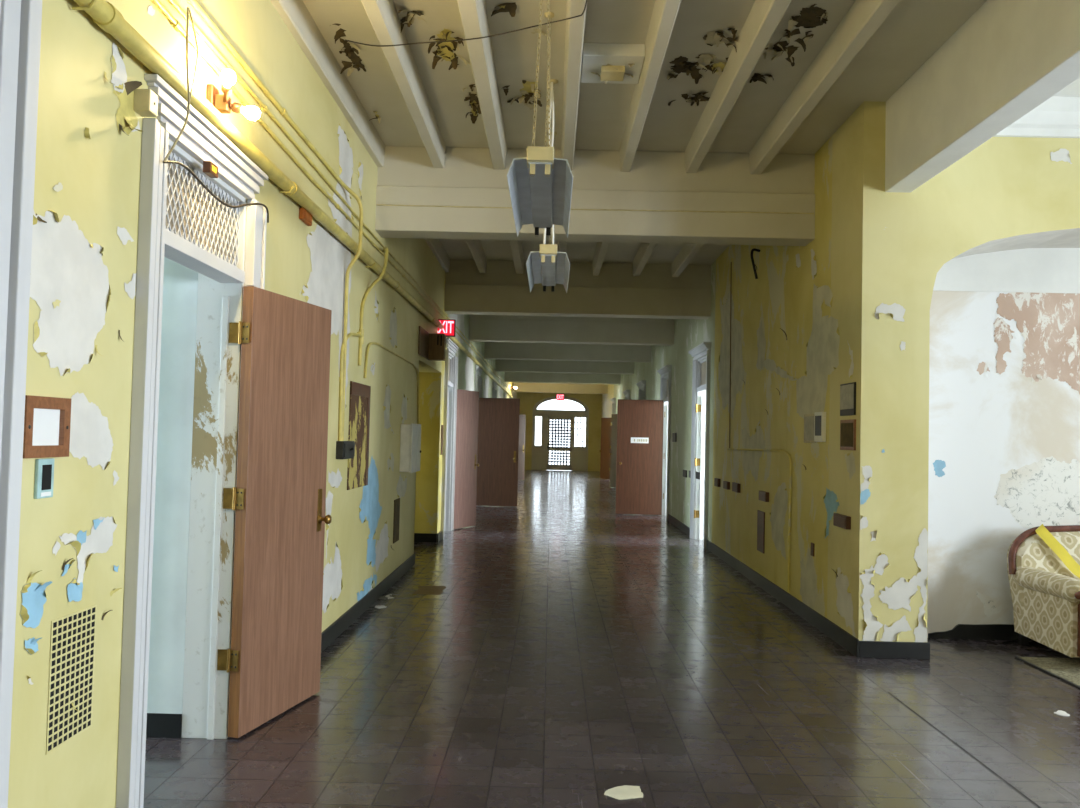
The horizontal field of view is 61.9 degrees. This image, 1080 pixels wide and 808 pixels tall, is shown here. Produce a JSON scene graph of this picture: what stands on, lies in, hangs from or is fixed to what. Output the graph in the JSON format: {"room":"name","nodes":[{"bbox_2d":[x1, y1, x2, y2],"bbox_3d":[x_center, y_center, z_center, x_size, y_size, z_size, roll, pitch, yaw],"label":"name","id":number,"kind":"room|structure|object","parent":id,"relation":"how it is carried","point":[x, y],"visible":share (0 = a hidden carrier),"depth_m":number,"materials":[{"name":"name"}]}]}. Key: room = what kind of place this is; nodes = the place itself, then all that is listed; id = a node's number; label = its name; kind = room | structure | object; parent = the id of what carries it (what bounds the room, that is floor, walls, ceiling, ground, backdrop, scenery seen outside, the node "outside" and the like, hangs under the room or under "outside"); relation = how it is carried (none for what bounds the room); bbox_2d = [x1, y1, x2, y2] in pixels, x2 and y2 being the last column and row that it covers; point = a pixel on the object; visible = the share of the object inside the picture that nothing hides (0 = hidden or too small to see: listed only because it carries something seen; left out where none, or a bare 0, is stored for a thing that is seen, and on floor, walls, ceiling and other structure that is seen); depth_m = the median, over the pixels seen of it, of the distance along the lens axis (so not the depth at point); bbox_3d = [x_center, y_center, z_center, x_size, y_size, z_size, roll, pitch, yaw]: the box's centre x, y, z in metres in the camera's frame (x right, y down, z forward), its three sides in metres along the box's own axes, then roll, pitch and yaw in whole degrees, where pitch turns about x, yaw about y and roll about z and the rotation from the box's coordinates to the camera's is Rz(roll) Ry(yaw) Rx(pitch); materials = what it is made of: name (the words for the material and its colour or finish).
{"room":"abandoned hospital corridor","nodes":[
{"label":"abandoned hospital corridor","id":0,"kind":"room"},
{"bbox_2d":[146,257,197,737],"bbox_3d":[-1.835,0.322,4.654,0.266,2.600,0.521,1,-2,1],"label":"wall reveal","id":1,"kind":"structure","parent":0,"point":[180,283],"depth_m":4.39,"materials":[{"name":"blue paint"}]},
{"bbox_2d":[8,0,516,807],"bbox_3d":[-1.504,0.033,17.530,0.508,4.100,44.000,1,-2,1],"label":"wall","id":2,"kind":"structure","parent":0,"point":[80,348],"depth_m":3.21,"materials":[{"name":"yellow paint"}]},
{"bbox_2d":[0,0,41,807],"bbox_3d":[-1.472,-0.098,2.433,0.060,3.300,0.260,1,-2,1],"label":"trim","id":3,"kind":"structure","parent":2,"relation":"attached to","point":[20,20],"depth_m":2.47,"materials":[{"name":"white paint"}]},
{"bbox_2d":[34,458,54,498],"bbox_3d":[-1.498,0.225,2.722,0.014,0.119,0.087,1,-2,1],"label":"wall plate","id":4,"kind":"object","parent":2,"relation":"attached to","point":[44,468],"visible":1,"depth_m":2.71,"materials":[{"name":"white plastic"}]},
{"bbox_2d":[23,395,70,458],"bbox_3d":[-1.489,0.070,2.715,0.023,0.183,0.240,1,-2,1],"label":"picture frame","id":5,"kind":"object","parent":2,"relation":"attached to","point":[47,420],"visible":0.9,"depth_m":2.72,"materials":[{"name":"brown wood"}]},
{"bbox_2d":[46,605,96,754],"bbox_3d":[-1.516,0.882,2.918,0.003,0.409,0.277,1,-2,1],"label":"air vent","id":6,"kind":"object","parent":2,"relation":"in","point":[72,650],"visible":1,"depth_m":2.91,"materials":[{"name":"yellow metal"}]},
{"bbox_2d":[134,89,157,116],"bbox_3d":[-1.437,-1.098,3.284,0.062,0.080,0.070,1,-2,1],"label":"junction box","id":7,"kind":"object","parent":2,"relation":"attached to","point":[145,100],"visible":0.98,"depth_m":3.25,"materials":[{"name":"beige metal"}]},
{"bbox_2d":[116,74,267,807],"bbox_3d":[-1.574,0.200,3.935,0.270,2.805,1.310,1,-2,1],"label":"trim","id":8,"kind":"structure","parent":2,"relation":"attached to","point":[205,709],"depth_m":4.17,"materials":[{"name":"white paint"}]},
{"bbox_2d":[165,149,239,266],"bbox_3d":[-1.511,-0.840,3.971,0.048,0.344,0.937,1,-2,1],"label":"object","id":9,"kind":"structure","parent":2,"relation":"in","point":[193,214],"depth_m":3.98,"materials":[{"name":"white paint"}]},
{"bbox_2d":[203,161,217,177],"bbox_3d":[-1.401,-0.998,3.831,0.034,0.048,0.090,1,-2,1],"label":"indicator light","id":10,"kind":"object","parent":2,"relation":"attached to","point":[210,169],"visible":1,"depth_m":3.80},
{"bbox_2d":[163,161,268,222],"bbox_3d":[-1.401,-0.949,4.065,0.054,0.136,1.351,1,-2,-1],"label":"cable","id":11,"kind":"object","parent":2,"relation":"attached to","point":[174,162],"visible":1,"depth_m":3.89,"materials":[{"name":"black rubber"}]},
{"bbox_2d":[206,69,259,120],"bbox_3d":[-1.346,-1.328,3.892,0.217,0.167,0.236,1,-2,1],"label":"wall lamp","id":12,"kind":"object","parent":2,"relation":"attached to","point":[222,103],"visible":0.95,"depth_m":3.93,"materials":[{"name":"glass"}]},
{"bbox_2d":[217,286,331,737],"bbox_3d":[-1.359,0.531,4.773,0.198,2.188,0.848,1,-2,14],"label":"door","id":13,"kind":"structure","parent":2,"relation":"in","point":[273,660],"depth_m":4.66,"materials":[{"name":"brown wood"}]},
{"bbox_2d":[187,0,362,440],"bbox_3d":[-1.440,-0.854,1.056,0.133,1.854,11.014,1,-2,1],"label":"conduit","id":14,"kind":"object","parent":2,"relation":"attached to","point":[193,3],"visible":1,"depth_m":5.61,"materials":[{"name":"yellow metal"}]},
{"bbox_2d":[72,0,513,397],"bbox_3d":[-1.264,-0.849,15.807,0.086,0.161,40.500,1,-2,1],"label":"pipe","id":15,"kind":"object","parent":2,"relation":"attached to","point":[103,13],"visible":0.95,"depth_m":3.93,"materials":[{"name":"yellow metal"}]},
{"bbox_2d":[163,7,189,161],"bbox_3d":[-1.375,-1.223,3.440,0.076,0.634,0.088,1,-2,1],"label":"hanging cord","id":16,"kind":"object","parent":15,"relation":"hanging from","point":[187,16],"visible":1,"depth_m":3.44,"materials":[{"name":"beige plastic"}]},
{"bbox_2d":[186,8,197,109],"bbox_3d":[-1.354,-1.334,3.488,0.038,0.414,0.062,1,-2,1],"label":"hanging cord","id":17,"kind":"object","parent":15,"relation":"hanging from","point":[189,8],"visible":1,"depth_m":3.49,"materials":[{"name":"beige plastic"}]},
{"bbox_2d":[299,207,311,225],"bbox_3d":[-1.422,-1.137,5.468,0.034,0.071,0.197,1,-2,1],"label":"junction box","id":18,"kind":"object","parent":2,"relation":"attached to","point":[306,217],"visible":1,"depth_m":5.41,"materials":[{"name":"orange plastic"}]},
{"bbox_2d":[152,0,510,390],"bbox_3d":[-1.310,-1.116,14.316,0.028,0.083,37.500,1,-2,1],"label":"conduit","id":19,"kind":"object","parent":2,"relation":"attached to","point":[174,23],"visible":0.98,"depth_m":4.86,"materials":[{"name":"yellow metal"}]},
{"bbox_2d":[168,0,510,388],"bbox_3d":[-1.309,-1.192,14.318,0.027,0.070,37.500,1,-2,1],"label":"conduit","id":20,"kind":"object","parent":2,"relation":"attached to","point":[264,108],"visible":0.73,"depth_m":4.93,"materials":[{"name":"yellow metal"}]},
{"bbox_2d":[336,441,354,458],"bbox_3d":[-1.413,0.337,6.610,0.088,0.130,0.365,1,-2,1],"label":"switch box","id":21,"kind":"object","parent":2,"relation":"attached to","point":[344,449],"visible":1,"depth_m":6.46,"materials":[{"name":"metal"}]},
{"bbox_2d":[338,333,359,440],"bbox_3d":[-1.430,-0.145,6.792,0.025,0.845,0.641,1,-2,1],"label":"conduit","id":22,"kind":"object","parent":2,"relation":"attached to","point":[349,334],"visible":0.93,"depth_m":6.48,"materials":[{"name":"yellow metal"}]},
{"bbox_2d":[347,381,370,489],"bbox_3d":[-1.440,0.251,7.174,0.016,0.826,0.711,1,-2,1],"label":"board","id":23,"kind":"object","parent":2,"relation":"attached to","point":[359,401],"visible":1,"depth_m":7.14,"materials":[{"name":"brown wood"}]},
{"bbox_2d":[357,329,363,344],"bbox_3d":[-1.417,-0.534,7.091,0.044,0.120,0.112,1,-2,1],"label":"junction box","id":24,"kind":"object","parent":2,"relation":"attached to","point":[361,331],"visible":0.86,"depth_m":7.10,"materials":[{"name":"yellow paint"}]},
{"bbox_2d":[358,247,387,365],"bbox_3d":[-1.354,-0.833,7.529,0.129,1.095,0.854,1,-2,1],"label":"conduit","id":25,"kind":"object","parent":2,"relation":"attached to","point":[385,249],"visible":0.98,"depth_m":7.26,"materials":[{"name":"yellow metal"}]},
{"bbox_2d":[321,531,440,651],"bbox_3d":[-1.467,2.139,21.007,0.346,0.140,36.900,1,-2,1],"label":"baseboard","id":26,"kind":"structure","parent":2,"relation":"attached to","point":[343,622],"depth_m":7.73,"materials":[{"name":"black paint"}]},
{"bbox_2d":[364,342,418,423],"bbox_3d":[-1.403,-0.158,8.818,0.022,0.674,3.037,1,-2,1],"label":"conduit","id":27,"kind":"object","parent":2,"relation":"attached to","point":[370,343],"visible":0.97,"depth_m":8.59,"materials":[{"name":"yellow metal"}]},
{"bbox_2d":[393,498,399,543],"bbox_3d":[-1.439,1.167,9.028,0.010,0.428,0.304,1,-2,1],"label":"air vent","id":28,"kind":"object","parent":2,"relation":"attached to","point":[396,519],"visible":1,"depth_m":8.99,"materials":[{"name":"metal"}]},
{"bbox_2d":[399,423,421,472],"bbox_3d":[-1.351,0.460,9.457,0.143,0.505,0.620,1,-2,1],"label":"electrical panel","id":29,"kind":"object","parent":2,"relation":"attached to","point":[410,434],"visible":1,"depth_m":9.16,"materials":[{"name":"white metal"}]},
{"bbox_2d":[418,326,445,360],"bbox_3d":[-1.278,-0.713,10.709,0.205,0.320,0.920,1,-2,1],"label":"wooden box","id":30,"kind":"object","parent":2,"relation":"attached to","point":[431,346],"visible":1,"depth_m":10.99,"materials":[{"name":"brown wood"}]},
{"bbox_2d":[440,425,442,454],"bbox_3d":[-1.377,0.504,12.643,0.010,0.420,0.170,1,-2,1],"label":"wall strip","id":31,"kind":"object","parent":2,"relation":"attached to","point":[441,425],"visible":1,"depth_m":12.59,"materials":[{"name":"yellow paint"}]},
{"bbox_2d":[438,319,455,336],"bbox_3d":[-1.279,-1.013,11.981,0.306,0.227,0.058,1,-2,1],"label":"exit sign","id":32,"kind":"object","parent":2,"relation":"attached to","point":[449,329],"visible":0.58,"depth_m":11.96,"materials":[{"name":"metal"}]},
{"bbox_2d":[440,338,457,539],"bbox_3d":[-1.447,0.508,13.434,0.250,2.865,1.280,1,-2,1],"label":"trim","id":33,"kind":"structure","parent":2,"relation":"attached to","point":[450,388],"depth_m":13.87,"materials":[{"name":"white paint"}]},
{"bbox_2d":[448,356,451,381],"bbox_3d":[-1.398,-0.533,13.470,0.040,0.400,0.900,1,-2,1],"label":"window","id":34,"kind":"structure","parent":2,"relation":"in","point":[450,358],"depth_m":13.87,"materials":[{"name":"glass"}]},
{"bbox_2d":[453,389,478,528],"bbox_3d":[-1.235,0.871,14.317,0.190,2.188,0.943,0,-2,24],"label":"door","id":35,"kind":"structure","parent":2,"relation":"in","point":[466,423],"depth_m":14.38,"materials":[{"name":"brown wood"}]},
{"bbox_2d":[474,365,482,397],"bbox_3d":[-1.386,0.686,18.431,0.250,2.865,1.280,1,-2,1],"label":"trim","id":36,"kind":"structure","parent":2,"relation":"attached to","point":[478,369],"depth_m":18.71,"materials":[{"name":"white paint"}]},
{"bbox_2d":[492,382,496,397],"bbox_3d":[-1.321,0.875,23.752,0.250,2.865,1.230,1,-2,1],"label":"trim","id":37,"kind":"structure","parent":2,"relation":"attached to","point":[494,391],"depth_m":23.76,"materials":[{"name":"white paint"}]},
{"bbox_2d":[476,398,519,506],"bbox_3d":[-0.928,1.003,18.864,0.962,2.258,0.190,1,-2,1],"label":"door","id":38,"kind":"structure","parent":2,"relation":"in","point":[498,419],"depth_m":18.84,"materials":[{"name":"brown wood"}]},
{"bbox_2d":[518,414,525,479],"bbox_3d":[-0.866,1.431,29.962,0.925,2.188,0.190,3,-3,-41],"label":"door","id":39,"kind":"structure","parent":2,"relation":"in","point":[522,420],"depth_m":30.16,"materials":[{"name":"brown wood"}]},
{"bbox_2d":[517,392,601,470],"bbox_3d":[0.800,0.867,39.662,4.575,4.100,0.350,1,-2,1],"label":"wall","id":40,"kind":"structure","parent":0,"point":[528,400],"depth_m":39.49,"materials":[{"name":"yellow paint"}]},
{"bbox_2d":[534,416,541,445],"bbox_3d":[-0.072,1.190,39.597,0.336,1.350,0.060,1,-2,1],"label":"window","id":41,"kind":"structure","parent":40,"relation":"in","point":[535,416],"depth_m":39.55,"materials":[{"name":"white glass"}]},
{"bbox_2d":[546,416,572,469],"bbox_3d":[0.864,1.707,39.527,1.118,2.395,0.140,1,-2,1],"label":"door","id":42,"kind":"structure","parent":40,"relation":"in","point":[551,466],"depth_m":39.55,"materials":[{"name":"white paint"}]},
{"bbox_2d":[549,419,569,464],"bbox_3d":[0.867,1.588,39.561,0.898,2.155,0.020,1,-2,1],"label":"security grille","id":43,"kind":"object","parent":42,"relation":"attached to","point":[552,448],"depth_m":39.55,"materials":[{"name":"metal"}]},
{"bbox_2d":[531,396,588,470],"bbox_3d":[0.895,1.287,39.581,2.476,3.260,0.100,1,-2,1],"label":"trim","id":44,"kind":"structure","parent":40,"relation":"attached to","point":[539,453],"depth_m":39.53,"materials":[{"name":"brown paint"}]},
{"bbox_2d":[556,394,563,400],"bbox_3d":[0.888,-0.294,39.474,0.352,0.277,0.108,1,-2,1],"label":"exit sign","id":45,"kind":"object","parent":40,"relation":"attached to","point":[558,396],"visible":1,"depth_m":39.42,"materials":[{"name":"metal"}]},
{"bbox_2d":[574,417,586,447],"bbox_3d":[1.765,1.231,39.573,0.541,1.350,0.060,1,-2,1],"label":"window","id":46,"kind":"structure","parent":40,"relation":"in","point":[577,422],"depth_m":39.55,"materials":[{"name":"white glass"}]},
{"bbox_2d":[143,470,1079,807],"bbox_3d":[1.293,2.293,18.766,14.200,0.201,47.300,1,-2,1],"label":"floor","id":47,"kind":"structure","parent":0,"point":[572,650],"depth_m":5.09,"materials":[{"name":"tile"}]},
{"bbox_2d":[375,605,386,607],"bbox_3d":[-1.367,1.740,7.720,0.101,0.004,0.116,1,-2,1],"label":"chip","id":48,"kind":"object","parent":47,"relation":"on","point":[376,606],"visible":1,"depth_m":7.72,"materials":[{"name":"white paint"}]},
{"bbox_2d":[412,586,445,594],"bbox_3d":[-1.059,1.780,8.613,0.289,0.001,0.504,1,-2,1],"label":"debris","id":49,"kind":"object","parent":47,"relation":"on","point":[427,590],"depth_m":8.58,"materials":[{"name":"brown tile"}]},
{"bbox_2d":[604,785,642,799],"bbox_3d":[0.352,1.642,3.804,0.166,0.003,0.152,1,-2,1],"label":"chip","id":50,"kind":"object","parent":47,"relation":"on","point":[624,792],"depth_m":3.80,"materials":[{"name":"grey paint"}]},
{"bbox_2d":[1015,657,1079,688],"bbox_3d":[4.793,1.788,5.132,2.870,0.010,2.500,1,-2,1],"label":"rug","id":51,"kind":"object","parent":47,"relation":"on","point":[1067,670],"visible":1,"depth_m":6.13,"materials":[{"name":"fabric"}]},
{"bbox_2d":[1007,525,1079,657],"bbox_3d":[4.454,1.362,6.410,1.862,0.918,0.985,1,-2,1],"label":"sofa","id":52,"kind":"object","parent":51,"relation":"on","point":[1045,594],"visible":0.98,"depth_m":6.60,"materials":[{"name":"beige fabric"}]},
{"bbox_2d":[1035,524,1079,577],"bbox_3d":[4.185,1.160,6.567,1.147,0.515,0.186,0,-2,33],"label":"barrier tape","id":53,"kind":"object","parent":52,"relation":"on","point":[1047,537],"visible":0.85,"depth_m":6.70,"materials":[{"name":"yellow plastic"}]},
{"bbox_2d":[1054,710,1069,715],"bbox_3d":[2.942,1.746,5.083,0.079,0.004,0.096,1,-2,1],"label":"chip","id":54,"kind":"object","parent":47,"relation":"on","point":[1059,712],"visible":1,"depth_m":5.07,"materials":[{"name":"white paint"}]},
{"bbox_2d":[270,0,1079,393],"bbox_3d":[1.264,-1.561,17.552,14.000,0.985,44.600,1,-2,1],"label":"ceiling","id":55,"kind":"structure","parent":0,"point":[732,104],"depth_m":6.49,"materials":[{"name":"beige paint"}]},
{"bbox_2d":[345,0,586,46],"bbox_3d":[-0.361,-2.090,4.962,1.567,0.008,0.330,0,-2,29],"label":"wire","id":56,"kind":"object","parent":55,"relation":"attached to","point":[586,0],"visible":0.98,"depth_m":5.14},
{"bbox_2d":[507,0,572,237],"bbox_3d":[0.022,-1.643,4.671,0.300,1.287,1.280,1,-2,1],"label":"strip light","id":57,"kind":"object","parent":55,"relation":"hanging from","point":[540,184],"visible":0.99,"depth_m":4.42,"materials":[{"name":"grey metal"}]},
{"bbox_2d":[530,164,534,176],"bbox_3d":[-0.034,-1.054,4.054,0.024,0.060,0.016,1,-2,1],"label":"socket","id":58,"kind":"object","parent":57,"relation":"attached to","point":[532,166],"depth_m":4.05,"materials":[{"name":"beige plastic"}]},
{"bbox_2d":[535,227,538,236],"bbox_3d":[-0.019,-1.010,5.278,0.024,0.060,0.016,1,-2,1],"label":"socket","id":59,"kind":"object","parent":57,"relation":"attached to","point":[536,228],"depth_m":5.27,"materials":[{"name":"plastic"}]},
{"bbox_2d":[545,164,549,176],"bbox_3d":[0.034,-1.052,4.053,0.024,0.060,0.016,1,-2,1],"label":"socket","id":60,"kind":"object","parent":57,"relation":"attached to","point":[547,166],"depth_m":4.04,"materials":[{"name":"beige plastic"}]},
{"bbox_2d":[546,227,550,236],"bbox_3d":[0.049,-1.009,5.277,0.024,0.060,0.016,1,-2,1],"label":"socket","id":61,"kind":"object","parent":57,"relation":"attached to","point":[548,229],"depth_m":5.27,"materials":[{"name":"plastic"}]},
{"bbox_2d":[526,224,569,292],"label":"strip light","id":62,"kind":"object","parent":55,"relation":"hanging from","point":[547,264],"depth_m":6.50,"materials":[{"name":"grey metal"}]},
{"bbox_2d":[549,79,557,157],"label":"chain","id":63,"kind":"object","parent":55,"relation":"hanging from","point":[553,81],"depth_m":6.17,"materials":[{"name":"metal"}]},
{"bbox_2d":[377,204,813,213],"bbox_3d":[0.464,-1.649,7.630,3.705,0.017,0.010,1,-2,1],"label":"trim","id":64,"kind":"structure","parent":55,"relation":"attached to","point":[377,204],"depth_m":7.62,"materials":[{"name":"beige wood"}]},
{"bbox_2d":[581,43,644,83],"bbox_3d":[0.463,-2.176,5.816,0.383,0.120,0.440,1,-2,1],"label":"ceiling panel","id":65,"kind":"object","parent":55,"relation":"attached to","point":[605,63],"visible":1,"depth_m":5.70,"materials":[{"name":"white paint"}]},
{"bbox_2d":[601,135,855,636],"bbox_3d":[2.650,0.319,22.927,0.464,4.100,33.090,1,-2,1],"label":"wall","id":66,"kind":"structure","parent":0,"point":[785,337],"depth_m":9.11,"materials":[{"name":"yellow paint"}]},
{"bbox_2d":[600,418,610,478],"bbox_3d":[2.385,1.583,32.159,0.190,2.188,0.914,2,-2,-21],"label":"door","id":67,"kind":"structure","parent":66,"relation":"in","point":[605,459],"depth_m":32.19,"materials":[{"name":"brown wood"}]},
{"bbox_2d":[609,414,616,487],"bbox_3d":[2.317,1.388,26.663,0.190,2.188,0.914,2,-2,-21],"label":"door","id":68,"kind":"structure","parent":66,"relation":"in","point":[613,416],"depth_m":26.89,"materials":[{"name":"brown wood"}]},
{"bbox_2d":[610,398,615,413],"bbox_3d":[2.615,1.239,31.296,0.310,2.850,1.320,1,-2,1],"label":"trim","id":69,"kind":"structure","parent":66,"relation":"attached to","point":[613,400],"depth_m":30.87,"materials":[{"name":"white paint"}]},
{"bbox_2d":[623,389,629,398],"bbox_3d":[2.548,1.044,25.800,0.310,2.850,1.320,1,-2,1],"label":"trim","id":70,"kind":"structure","parent":66,"relation":"attached to","point":[626,392],"depth_m":25.54,"materials":[{"name":"white paint"}]},
{"bbox_2d":[615,399,664,514],"bbox_3d":[1.963,1.036,17.607,0.934,2.238,0.190,1,-2,1],"label":"door","id":71,"kind":"structure","parent":66,"relation":"in","point":[639,453],"depth_m":17.58,"materials":[{"name":"brown wood"}]},
{"bbox_2d":[636,380,645,399],"bbox_3d":[2.497,0.894,21.603,0.310,2.850,1.320,1,-2,1],"label":"trim","id":72,"kind":"structure","parent":66,"relation":"attached to","point":[641,384],"depth_m":21.52,"materials":[{"name":"white paint"}]},
{"bbox_2d":[657,365,671,520],"bbox_3d":[2.442,0.735,17.131,0.310,2.850,1.370,1,-2,1],"label":"trim","id":73,"kind":"structure","parent":66,"relation":"attached to","point":[665,372],"depth_m":17.54,"materials":[{"name":"white paint"}]},
{"bbox_2d":[665,377,668,397],"bbox_3d":[2.471,-0.314,17.168,0.040,0.400,0.900,1,-2,1],"label":"window","id":74,"kind":"structure","parent":66,"relation":"in","point":[667,379],"depth_m":17.49,"materials":[{"name":"glass"}]},
{"bbox_2d":[672,433,676,441],"bbox_3d":[2.373,0.590,15.820,0.020,0.143,0.529,1,-2,1],"label":"thermostat","id":75,"kind":"object","parent":66,"relation":"attached to","point":[674,435],"visible":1,"depth_m":15.82,"materials":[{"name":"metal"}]},
{"bbox_2d":[688,342,710,548],"bbox_3d":[2.393,0.592,13.084,0.310,2.850,1.370,1,-2,1],"label":"trim","id":76,"kind":"structure","parent":66,"relation":"attached to","point":[698,496],"depth_m":13.51,"materials":[{"name":"white paint"}]},
{"bbox_2d":[699,359,705,386],"bbox_3d":[2.422,-0.457,13.121,0.040,0.400,0.900,1,-2,1],"label":"window","id":77,"kind":"structure","parent":66,"relation":"in","point":[703,362],"depth_m":13.37,"materials":[{"name":"glass"}]},
{"bbox_2d":[714,478,720,486],"bbox_3d":[2.301,1.018,11.682,0.038,0.103,0.252,1,-2,1],"label":"outlet box","id":78,"kind":"object","parent":66,"relation":"attached to","point":[717,481],"visible":1,"depth_m":11.58,"materials":[{"name":"brown plastic"}]},
{"bbox_2d":[723,481,729,489],"bbox_3d":[2.293,0.999,11.072,0.038,0.092,0.257,1,-2,1],"label":"outlet box","id":79,"kind":"object","parent":66,"relation":"attached to","point":[726,485],"visible":1,"depth_m":10.97,"materials":[{"name":"brown plastic"}]},
{"bbox_2d":[729,262,731,447],"bbox_3d":[2.338,-0.604,11.050,0.012,2.311,0.098,1,-2,1],"label":"conduit","id":80,"kind":"object","parent":66,"relation":"attached to","point":[731,262],"visible":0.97,"depth_m":11.04,"materials":[{"name":"yellow metal"}]},
{"bbox_2d":[732,482,740,492],"bbox_3d":[2.287,0.973,10.495,0.038,0.104,0.316,1,-2,1],"label":"outlet box","id":81,"kind":"object","parent":66,"relation":"attached to","point":[736,487],"visible":1,"depth_m":10.39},
{"bbox_2d":[750,248,759,278],"bbox_3d":[2.301,-1.500,9.621,0.105,0.331,0.028,1,-2,1],"label":"wall bracket","id":82,"kind":"object","parent":66,"relation":"attached to","point":[753,249],"visible":1,"depth_m":9.61,"materials":[{"name":"metal"}]},
{"bbox_2d":[727,448,791,591],"bbox_3d":[2.276,1.110,9.578,0.022,1.280,2.920,1,-2,1],"label":"conduit","id":83,"kind":"object","parent":66,"relation":"attached to","point":[768,450],"visible":1,"depth_m":8.13,"materials":[{"name":"yellow metal"}]},
{"bbox_2d":[757,510,764,553],"bbox_3d":[2.276,1.313,9.274,0.012,0.418,0.288,1,-2,1],"label":"panel","id":84,"kind":"object","parent":66,"relation":"attached to","point":[760,514],"visible":1,"depth_m":9.24,"materials":[{"name":"brown wood"}]},
{"bbox_2d":[759,491,768,501],"bbox_3d":[2.270,0.936,9.137,0.038,0.096,0.303,1,-2,1],"label":"outlet box","id":85,"kind":"object","parent":66,"relation":"attached to","point":[763,496],"visible":1,"depth_m":9.03,"materials":[{"name":"brown plastic"}]},
{"bbox_2d":[668,514,929,658],"bbox_3d":[2.676,2.306,22.842,0.511,0.125,33.118,1,-2,1],"label":"baseboard","id":86,"kind":"structure","parent":66,"relation":"attached to","point":[833,631],"depth_m":6.99,"materials":[{"name":"black paint"}]},
{"bbox_2d":[804,414,815,442],"bbox_3d":[2.282,0.206,7.614,0.007,0.244,0.348,1,-2,1],"label":"notice sheet","id":87,"kind":"object","parent":66,"relation":"attached to","point":[808,418],"visible":0.75,"depth_m":7.63,"materials":[{"name":"beige paper"}]},
{"bbox_2d":[811,543,814,555],"bbox_3d":[2.255,1.204,7.446,0.012,0.106,0.075,1,-2,1],"label":"plate","id":88,"kind":"object","parent":66,"relation":"attached to","point":[812,544],"visible":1,"depth_m":7.42,"materials":[{"name":"brown metal"}]},
{"bbox_2d":[814,412,825,441],"bbox_3d":[2.265,0.186,7.283,0.033,0.241,0.225,1,-2,1],"label":"holder","id":89,"kind":"object","parent":66,"relation":"attached to","point":[819,417],"visible":1,"depth_m":7.23,"materials":[{"name":"white plastic"}]},
{"bbox_2d":[833,513,850,528],"bbox_3d":[2.239,0.869,6.678,0.038,0.092,0.298,1,-2,1],"label":"outlet box","id":90,"kind":"object","parent":66,"relation":"attached to","point":[839,520],"visible":1,"depth_m":6.62,"materials":[{"name":"brown metal"}]},
{"bbox_2d":[840,382,855,415],"bbox_3d":[2.269,-0.034,6.639,0.017,0.238,0.320,1,-2,1],"label":"framed notice","id":91,"kind":"object","parent":66,"relation":"attached to","point":[848,390],"visible":1,"depth_m":6.61,"materials":[{"name":"paper"}]},
{"bbox_2d":[840,419,855,449],"bbox_3d":[2.263,0.227,6.621,0.017,0.225,0.319,1,-2,1],"label":"framed notice","id":92,"kind":"object","parent":66,"relation":"attached to","point":[847,427],"visible":1,"depth_m":6.58,"materials":[{"name":"brown wood"}]},
{"bbox_2d":[827,101,1079,641],"bbox_3d":[5.088,-0.197,6.699,5.610,4.100,0.741,1,-2,1],"label":"wall","id":93,"kind":"structure","parent":0,"point":[888,249],"depth_m":6.41,"materials":[{"name":"yellow paint"}]},
{"bbox_2d":[993,96,1079,137],"bbox_3d":[5.260,-1.997,6.361,5.200,0.260,0.100,1,-2,1],"label":"trim","id":94,"kind":"structure","parent":93,"relation":"attached to","point":[1056,117],"depth_m":6.38,"materials":[{"name":"white paint"}]},
{"bbox_2d":[927,248,1079,637],"bbox_3d":[5.293,-0.178,7.126,5.210,4.100,0.242,1,-2,1],"label":"wall","id":95,"kind":"structure","parent":0,"point":[1004,345],"depth_m":7.06,"materials":[{"name":"white paint"}]},
{"bbox_2d":[928,624,1034,640],"bbox_3d":[4.636,1.794,6.975,3.233,0.119,0.020,1,-2,1],"label":"baseboard","id":96,"kind":"structure","parent":95,"relation":"attached to","point":[960,631],"depth_m":6.98,"materials":[{"name":"black paint"}]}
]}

